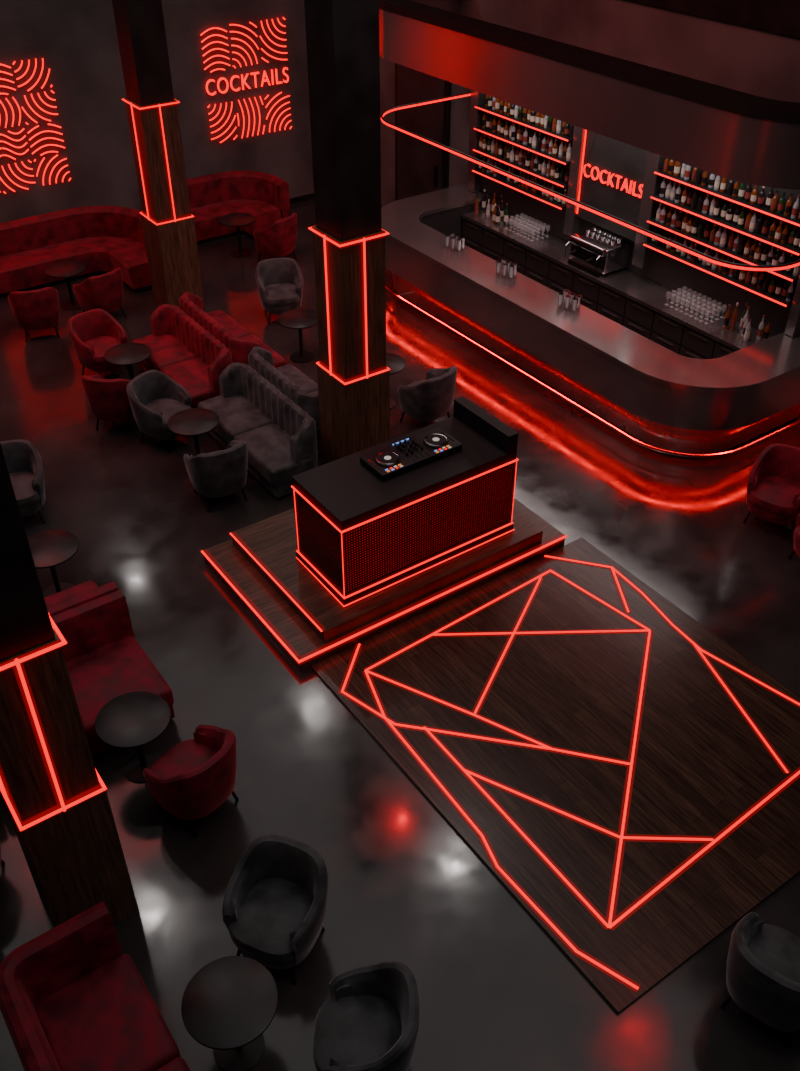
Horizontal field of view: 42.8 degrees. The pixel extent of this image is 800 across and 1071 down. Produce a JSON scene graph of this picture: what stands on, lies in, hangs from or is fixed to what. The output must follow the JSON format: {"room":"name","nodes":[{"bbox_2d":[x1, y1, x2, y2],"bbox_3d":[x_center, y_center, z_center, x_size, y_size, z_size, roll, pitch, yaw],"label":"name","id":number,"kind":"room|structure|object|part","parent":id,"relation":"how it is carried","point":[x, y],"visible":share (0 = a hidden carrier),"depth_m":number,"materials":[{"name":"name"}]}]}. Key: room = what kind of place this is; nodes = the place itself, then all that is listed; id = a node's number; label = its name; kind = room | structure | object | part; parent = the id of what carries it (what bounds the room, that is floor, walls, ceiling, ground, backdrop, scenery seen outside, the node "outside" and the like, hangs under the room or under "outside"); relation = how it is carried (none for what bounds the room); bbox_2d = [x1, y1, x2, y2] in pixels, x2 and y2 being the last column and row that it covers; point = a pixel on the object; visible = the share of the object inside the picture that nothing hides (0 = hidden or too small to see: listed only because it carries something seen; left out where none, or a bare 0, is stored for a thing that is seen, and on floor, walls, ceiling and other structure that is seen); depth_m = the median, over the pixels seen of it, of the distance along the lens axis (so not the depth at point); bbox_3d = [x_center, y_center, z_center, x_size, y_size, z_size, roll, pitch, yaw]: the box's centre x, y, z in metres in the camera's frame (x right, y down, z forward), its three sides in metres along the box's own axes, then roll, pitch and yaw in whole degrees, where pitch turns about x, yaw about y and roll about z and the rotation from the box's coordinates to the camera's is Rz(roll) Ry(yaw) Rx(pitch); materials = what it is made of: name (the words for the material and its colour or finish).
{"room":"entertainment venue","nodes":[
{"label":"entertainment venue","id":0,"kind":"room"},
{"bbox_2d":[0,0,313,222],"bbox_3d":[-6.937,-7.285,14.376,14.800,7.600,0.200,-23,43,-27],"label":"wall","id":1,"kind":"structure","parent":0,"point":[77,40],"depth_m":16.73,"materials":[{"name":"paint"}]},
{"bbox_2d":[0,58,70,193],"bbox_3d":[-6.066,-6.253,15.725,1.716,1.908,0.029,-23,43,-27],"label":"wall art","id":2,"kind":"object","parent":1,"relation":"attached to","point":[13,63],"visible":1,"depth_m":15.91,"materials":[{"name":"red"}]},
{"bbox_2d":[200,24,287,72],"bbox_3d":[-2.618,-8.279,17.212,1.606,0.688,0.029,-23,43,-27],"label":"sign","id":3,"kind":"object","parent":1,"relation":"attached to","point":[205,31],"depth_m":17.11,"materials":[{"name":"red"}]},
{"bbox_2d":[206,67,288,95],"bbox_3d":[-2.621,-7.822,17.561,1.593,0.260,0.029,-23,43,-27],"label":"sign","id":4,"kind":"object","parent":1,"relation":"attached to","point":[242,81],"depth_m":17.54,"materials":[{"name":"red"}]},
{"bbox_2d":[207,92,291,142],"bbox_3d":[-2.625,-7.349,17.922,1.614,0.653,0.029,-23,43,-27],"label":"sign","id":5,"kind":"object","parent":1,"relation":"attached to","point":[269,102],"depth_m":17.90,"materials":[{"name":"red"}]},
{"bbox_2d":[260,18,286,46],"bbox_3d":[-2.159,-8.564,17.398,0.477,0.462,0.029,-23,43,-27],"label":"sign","id":6,"kind":"object","parent":1,"relation":"attached to","point":[272,33],"depth_m":17.39,"materials":[{"name":"red plastic"}]},
{"bbox_2d":[290,193,313,203],"bbox_3d":[-6.961,-4.218,16.540,14.580,0.100,0.030,-23,43,-27],"label":"baseboard","id":7,"kind":"structure","parent":1,"relation":"attached to","point":[308,196],"depth_m":19.36,"materials":[{"name":"black"}]},
{"bbox_2d":[0,199,799,1070],"bbox_3d":[-0.982,1.061,9.849,14.600,0.100,20.850,-23,43,-27],"label":"floor","id":8,"kind":"structure","parent":0,"point":[496,992],"depth_m":9.10,"materials":[{"name":"concrete"}]},
{"bbox_2d":[0,845,4,867],"bbox_3d":[-3.274,2.367,7.419,0.668,0.804,0.689,-4,38,-5],"label":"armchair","id":9,"kind":"object","parent":8,"relation":"on","point":[2,862],"visible":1,"depth_m":7.60,"materials":[{"name":"fabric"}]},
{"bbox_2d":[0,439,44,523],"bbox_3d":[-4.239,-0.543,11.198,0.689,0.804,0.668,-11,39,-14],"label":"armchair","id":10,"kind":"object","parent":8,"relation":"on","point":[23,460],"visible":0.85,"depth_m":11.17,"materials":[{"name":"fabric"}]},
{"bbox_2d":[8,287,59,341],"bbox_3d":[-5.259,-3.280,14.752,0.689,0.804,0.668,-11,39,-14],"label":"armchair","id":11,"kind":"object","parent":8,"relation":"on","point":[39,309],"visible":1,"depth_m":14.48,"materials":[{"name":"fabric"}]},
{"bbox_2d":[27,529,78,597],"bbox_3d":[-3.462,0.357,10.190,0.600,0.600,0.600,-23,43,-27],"label":"round table","id":12,"kind":"object","parent":8,"relation":"on","point":[52,548],"visible":0.6,"depth_m":10.06,"materials":[{"name":"black metal"}]},
{"bbox_2d":[45,261,85,309],"bbox_3d":[-5.048,-3.792,15.577,0.600,0.600,0.600,-23,43,-27],"label":"round table","id":13,"kind":"object","parent":8,"relation":"on","point":[64,269],"visible":0.94,"depth_m":15.45,"materials":[{"name":"black metal"}]},
{"bbox_2d":[0,444,138,926],"bbox_3d":[-2.314,-0.273,5.271,0.578,7.600,0.578,-23,43,-27],"label":"column","id":14,"kind":"structure","parent":8,"relation":"on","point":[55,797],"depth_m":6.29,"materials":[{"name":"brown wood"}]},
{"bbox_2d":[0,206,151,297],"bbox_3d":[-6.031,-4.038,15.651,4.770,0.900,1.770,-23,43,-27],"label":"banquette","id":15,"kind":"object","parent":8,"relation":"on","point":[105,239],"visible":0.77,"depth_m":16.34,"materials":[{"name":"fabric"}]},
{"bbox_2d":[44,580,117,616],"bbox_3d":[-3.735,1.026,9.107,2.400,0.860,0.800,-23,43,-27],"label":"velvet sofa","id":16,"kind":"object","parent":8,"relation":"on","point":[57,603],"visible":0.22,"depth_m":9.12,"materials":[{"name":"red fabric"}]},
{"bbox_2d":[0,590,174,798],"bbox_3d":[-3.207,1.478,8.504,2.400,0.880,1.000,-23,43,-27],"label":"velvet sofa","id":17,"kind":"object","parent":8,"relation":"on","point":[104,659],"visible":0.41,"depth_m":8.90,"materials":[{"name":"red fabric"}]},
{"bbox_2d":[0,902,189,1070],"bbox_3d":[-1.492,3.494,5.887,0.820,0.880,2.660,-23,43,-27],"label":"sofa","id":18,"kind":"object","parent":8,"relation":"on","point":[71,1000],"visible":1,"depth_m":6.41,"materials":[{"name":"fabric"}]},
{"bbox_2d":[68,309,128,375],"bbox_3d":[-4.060,-2.557,13.812,0.668,0.804,0.689,30,47,33],"label":"armchair","id":19,"kind":"object","parent":8,"relation":"on","point":[92,333],"visible":0.83,"depth_m":13.76,"materials":[{"name":"fabric"}]},
{"bbox_2d":[73,268,125,317],"bbox_3d":[-4.455,-3.601,15.168,0.668,0.804,0.689,30,47,33],"label":"armchair","id":20,"kind":"object","parent":8,"relation":"on","point":[105,291],"visible":0.91,"depth_m":14.90,"materials":[{"name":"fabric"}]},
{"bbox_2d":[81,374,133,433],"bbox_3d":[-3.561,-1.738,12.749,0.689,0.804,0.668,6,38,8],"label":"armchair","id":21,"kind":"object","parent":8,"relation":"on","point":[108,400],"visible":0.74,"depth_m":12.44,"materials":[{"name":"fabric"}]},
{"bbox_2d":[104,343,151,379],"bbox_3d":[-3.533,-2.130,13.419,0.600,0.600,0.600,-23,43,-27],"label":"round table","id":22,"kind":"object","parent":8,"relation":"on","point":[129,354],"visible":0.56,"depth_m":13.23,"materials":[{"name":"black metal"}]},
{"bbox_2d":[95,691,170,782],"bbox_3d":[-2.159,1.715,8.426,0.600,0.600,0.600,-23,43,-27],"label":"round table","id":23,"kind":"object","parent":8,"relation":"on","point":[132,719],"visible":0.92,"depth_m":8.27,"materials":[{"name":"black metal"}]},
{"bbox_2d":[112,0,204,308],"bbox_3d":[-3.408,-6.576,13.457,0.598,7.600,0.598,-23,43,-27],"label":"column","id":24,"kind":"structure","parent":8,"relation":"on","point":[168,225],"depth_m":14.16,"materials":[{"name":"brown wood"}]},
{"bbox_2d":[127,370,191,452],"bbox_3d":[-2.912,-1.519,12.465,0.668,0.804,0.689,18,41,22],"label":"armchair","id":25,"kind":"object","parent":8,"relation":"on","point":[154,397],"visible":0.89,"depth_m":12.40,"materials":[{"name":"fabric"}]},
{"bbox_2d":[131,304,231,407],"bbox_3d":[-2.857,-2.306,13.451,0.698,0.840,1.894,-23,43,-27],"label":"sofa","id":26,"kind":"object","parent":8,"relation":"on","point":[182,349],"visible":0.8,"depth_m":13.39,"materials":[{"name":"fabric"}]},
{"bbox_2d":[143,724,238,837],"bbox_3d":[-1.629,1.880,8.051,0.668,0.804,0.689,26,44,29],"label":"armchair","id":27,"kind":"object","parent":8,"relation":"on","point":[193,778],"visible":1,"depth_m":7.86,"materials":[{"name":"fabric"}]},
{"bbox_2d":[167,408,219,454],"bbox_3d":[-2.409,-1.098,12.079,0.600,0.600,0.600,-23,43,-27],"label":"round table","id":28,"kind":"object","parent":8,"relation":"on","point":[194,422],"visible":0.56,"depth_m":11.88,"materials":[{"name":"black metal"}]},
{"bbox_2d":[183,440,247,511],"bbox_3d":[-2.050,-0.755,11.472,0.689,0.804,0.668,-19,41,-23],"label":"armchair","id":29,"kind":"object","parent":8,"relation":"on","point":[220,473],"visible":1,"depth_m":11.20,"materials":[{"name":"fabric"}]},
{"bbox_2d":[181,956,277,1070],"bbox_3d":[-1.065,3.147,6.567,0.600,0.600,0.600,-23,43,-27],"label":"round table","id":30,"kind":"object","parent":8,"relation":"on","point":[228,1005],"visible":1,"depth_m":6.40,"materials":[{"name":"black metal"}]},
{"bbox_2d":[179,292,285,367],"bbox_3d":[-2.319,-2.669,13.922,0.698,0.840,1.894,-23,43,-27],"label":"sofa","id":31,"kind":"object","parent":8,"relation":"on","point":[224,328],"visible":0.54,"depth_m":13.62,"materials":[{"name":"fabric"}]},
{"bbox_2d":[219,213,255,256],"bbox_3d":[-2.712,-5.043,17.201,0.600,0.600,0.600,-23,43,-27],"label":"round table","id":32,"kind":"object","parent":8,"relation":"on","point":[238,220],"visible":1,"depth_m":17.07,"materials":[{"name":"black metal"}]},
{"bbox_2d":[187,171,290,243],"bbox_3d":[-3.164,-5.662,17.759,2.220,0.900,1.140,-23,43,-27],"label":"banquette","id":33,"kind":"object","parent":8,"relation":"on","point":[264,196],"visible":0.61,"depth_m":17.86,"materials":[{"name":"fabric"}]},
{"bbox_2d":[198,362,317,498],"bbox_3d":[-1.687,-1.286,12.127,0.698,0.840,1.894,-23,43,-27],"label":"sofa","id":34,"kind":"object","parent":8,"relation":"on","point":[280,436],"visible":0.88,"depth_m":11.96,"materials":[{"name":"fabric"}]},
{"bbox_2d":[222,835,327,984],"bbox_3d":[-0.849,2.611,7.102,0.689,0.804,0.668,15,40,18],"label":"armchair","id":35,"kind":"object","parent":8,"relation":"on","point":[275,900],"visible":0.99,"depth_m":7.03,"materials":[{"name":"fabric"}]},
{"bbox_2d":[253,213,296,262],"bbox_3d":[-2.044,-4.930,16.894,0.668,0.804,0.689,22,43,26],"label":"armchair","id":36,"kind":"object","parent":8,"relation":"on","point":[278,239],"visible":1,"depth_m":16.64,"materials":[{"name":"fabric"}]},
{"bbox_2d":[255,258,302,324],"bbox_3d":[-1.785,-3.640,15.219,0.689,0.804,0.668,-8,38,-10],"label":"armchair","id":37,"kind":"object","parent":8,"relation":"on","point":[279,281],"visible":0.97,"depth_m":15.13,"materials":[{"name":"fabric"}]},
{"bbox_2d":[248,347,321,455],"bbox_3d":[-1.258,-1.744,12.721,0.698,0.840,1.594,-23,43,-27],"label":"sofa","id":38,"kind":"object","parent":8,"relation":"on","point":[298,387],"visible":0.48,"depth_m":12.42,"materials":[{"name":"fabric"}]},
{"bbox_2d":[278,309,317,362],"bbox_3d":[-1.384,-2.758,14.234,0.600,0.600,0.600,-23,43,-27],"label":"round table","id":39,"kind":"object","parent":8,"relation":"on","point":[299,319],"visible":0.94,"depth_m":14.11,"materials":[{"name":"black wood"}]},
{"bbox_2d":[304,0,390,464],"bbox_3d":[-0.520,-3.751,9.788,0.598,7.600,0.598,-23,43,-27],"label":"column","id":40,"kind":"structure","parent":8,"relation":"on","point":[342,36],"depth_m":10.08,"materials":[{"name":"brown wood"}]},
{"bbox_2d":[313,961,419,1070],"bbox_3d":[-0.212,3.146,6.407,0.668,0.804,0.689,0,38,0],"label":"armchair","id":41,"kind":"object","parent":8,"relation":"on","point":[370,1018],"visible":1,"depth_m":6.37,"materials":[{"name":"fabric"}]},
{"bbox_2d":[201,498,566,671],"bbox_3d":[-0.150,0.085,10.784,3.324,0.305,2.014,-23,43,-27],"label":"platform","id":42,"kind":"object","parent":8,"relation":"on","point":[260,566],"visible":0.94,"depth_m":10.16,"materials":[{"name":"brown wood"}]},
{"bbox_2d":[291,396,518,606],"bbox_3d":[0.069,-0.379,10.159,2.128,1.197,0.922,-23,43,-27],"label":"booth","id":43,"kind":"object","parent":42,"relation":"on","point":[359,534],"visible":1,"depth_m":9.86,"materials":[{"name":"black"}]},
{"bbox_2d":[360,427,461,480],"bbox_3d":[0.113,-0.818,9.993,0.960,0.100,0.400,-23,43,-27],"label":"controller","id":44,"kind":"object","parent":43,"relation":"on","point":[405,455],"visible":1,"depth_m":9.94,"materials":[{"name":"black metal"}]},
{"bbox_2d":[386,352,405,408],"bbox_3d":[-0.228,-1.963,13.202,0.600,0.600,0.600,-23,43,-27],"label":"round table","id":45,"kind":"object","parent":8,"relation":"on","point":[396,363],"visible":0.31,"depth_m":13.03,"materials":[{"name":"black metal"}]},
{"bbox_2d":[397,366,456,426],"bbox_3d":[0.342,-1.762,12.780,0.668,0.804,0.689,30,47,33],"label":"armchair","id":46,"kind":"object","parent":8,"relation":"on","point":[429,399],"visible":0.99,"depth_m":12.53,"materials":[{"name":"fabric"}]},
{"bbox_2d":[311,537,799,1013],"bbox_3d":[1.723,1.628,8.997,3.420,0.042,4.035,-23,43,-27],"label":"floor","id":47,"kind":"structure","parent":8,"relation":"on","point":[625,772],"depth_m":8.74,"materials":[{"name":"brown wood"}]},
{"bbox_2d":[381,183,799,457],"bbox_3d":[2.214,-3.146,14.287,2.345,1.150,7.180,-23,43,-27],"label":"countertop","id":48,"kind":"structure","parent":8,"relation":"on","point":[662,400],"depth_m":12.68,"materials":[{"name":"metal"}]},
{"bbox_2d":[445,232,465,249],"bbox_3d":[0.800,-4.208,14.599,0.297,0.150,0.208,28,46,32],"label":"glasses","id":49,"kind":"object","parent":48,"relation":"on","point":[456,240],"visible":1,"depth_m":14.55,"materials":[{"name":"clear glass"}]},
{"bbox_2d":[496,258,517,277],"bbox_3d":[1.459,-3.633,13.853,0.297,0.150,0.208,28,46,32],"label":"glasses","id":50,"kind":"object","parent":48,"relation":"on","point":[506,265],"visible":1,"depth_m":13.81,"materials":[{"name":"clear glass"}]},
{"bbox_2d":[558,289,581,310],"bbox_3d":[2.176,-3.008,13.042,0.297,0.150,0.208,28,46,32],"label":"glasses","id":51,"kind":"object","parent":48,"relation":"on","point":[568,298],"visible":1,"depth_m":13.00,"materials":[{"name":"clear glass"}]},
{"bbox_2d":[461,209,772,358],"bbox_3d":[2.904,-3.380,14.740,0.660,0.970,5.780,-23,43,-27],"label":"bar cabinet","id":52,"kind":"object","parent":8,"relation":"on","point":[683,325],"visible":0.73,"depth_m":14.12,"materials":[{"name":"metal"}]},
{"bbox_2d":[565,227,630,277],"bbox_3d":[2.746,-3.999,14.370,0.662,0.460,0.720,-23,43,-27],"label":"espresso machine","id":53,"kind":"object","parent":52,"relation":"on","point":[596,252],"visible":1,"depth_m":14.23,"materials":[{"name":"silver metal"}]},
{"bbox_2d":[720,912,799,1048],"bbox_3d":[2.502,2.891,6.738,0.689,0.804,0.668,24,44,28],"label":"armchair","id":54,"kind":"object","parent":8,"relation":"on","point":[763,966],"visible":1,"depth_m":6.60,"materials":[{"name":"fabric"}]},
{"bbox_2d":[743,443,799,538],"bbox_3d":[4.144,-0.487,11.125,0.689,0.804,0.668,24,44,28],"label":"armchair","id":55,"kind":"object","parent":8,"relation":"on","point":[773,484],"visible":0.98,"depth_m":11.08,"materials":[{"name":"fabric"}]},
{"bbox_2d":[788,513,799,558],"bbox_3d":[4.423,0.023,10.463,0.668,0.804,0.689,-9,38,-11],"label":"armchair","id":56,"kind":"object","parent":8,"relation":"on","point":[797,526],"visible":1,"depth_m":10.55,"materials":[{"name":"fabric"}]},
{"bbox_2d":[380,0,799,420],"bbox_3d":[5.080,-4.579,10.863,0.200,7.600,20.850,-23,43,-27],"label":"wall","id":57,"kind":"structure","parent":0,"point":[765,64],"depth_m":12.99,"materials":[{"name":"paint"}]},
{"bbox_2d":[395,63,450,200],"bbox_3d":[0.335,-6.628,17.457,0.135,2.800,1.500,-23,43,-27],"label":"door","id":58,"kind":"structure","parent":57,"relation":"in","point":[421,167],"depth_m":17.24,"materials":[{"name":"black"}]},
{"bbox_2d":[379,0,799,270],"bbox_3d":[2.271,-5.399,12.679,2.157,1.517,7.980,-23,43,-27],"label":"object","id":59,"kind":"object","parent":57,"relation":"attached to","point":[703,256],"depth_m":11.26,"materials":[{"name":"red"}]},
{"bbox_3d":[2.337,-5.743,12.473,1.975,0.720,7.980,-23,43,-27],"label":"bar canopy","id":60,"kind":"part","parent":59,"relation":"part of","materials":[{"name":"grey metal"}]},
{"bbox_2d":[467,90,799,336],"bbox_3d":[2.983,-4.833,13.860,0.313,2.395,6.400,-23,43,-27],"label":"shelf","id":61,"kind":"object","parent":57,"relation":"attached to","point":[621,180],"visible":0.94,"depth_m":13.76,"materials":[{"name":"metal"}]},
{"bbox_2d":[474,95,573,224],"label":"liquor bottles","id":62,"kind":"object","parent":61,"relation":"on","point":[495,148],"depth_m":15.13,"materials":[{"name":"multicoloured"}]},
{"bbox_2d":[652,158,799,301],"label":"liquor bottles","id":63,"kind":"object","parent":61,"relation":"on","point":[719,237],"depth_m":12.56,"materials":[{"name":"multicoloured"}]},
{"bbox_2d":[628,0,799,38],"bbox_3d":[2.266,-8.600,12.560,0.047,3.300,11.300,-23,43,-27],"label":"trim","id":64,"kind":"structure","parent":57,"relation":"attached to","point":[782,17],"depth_m":11.55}
]}

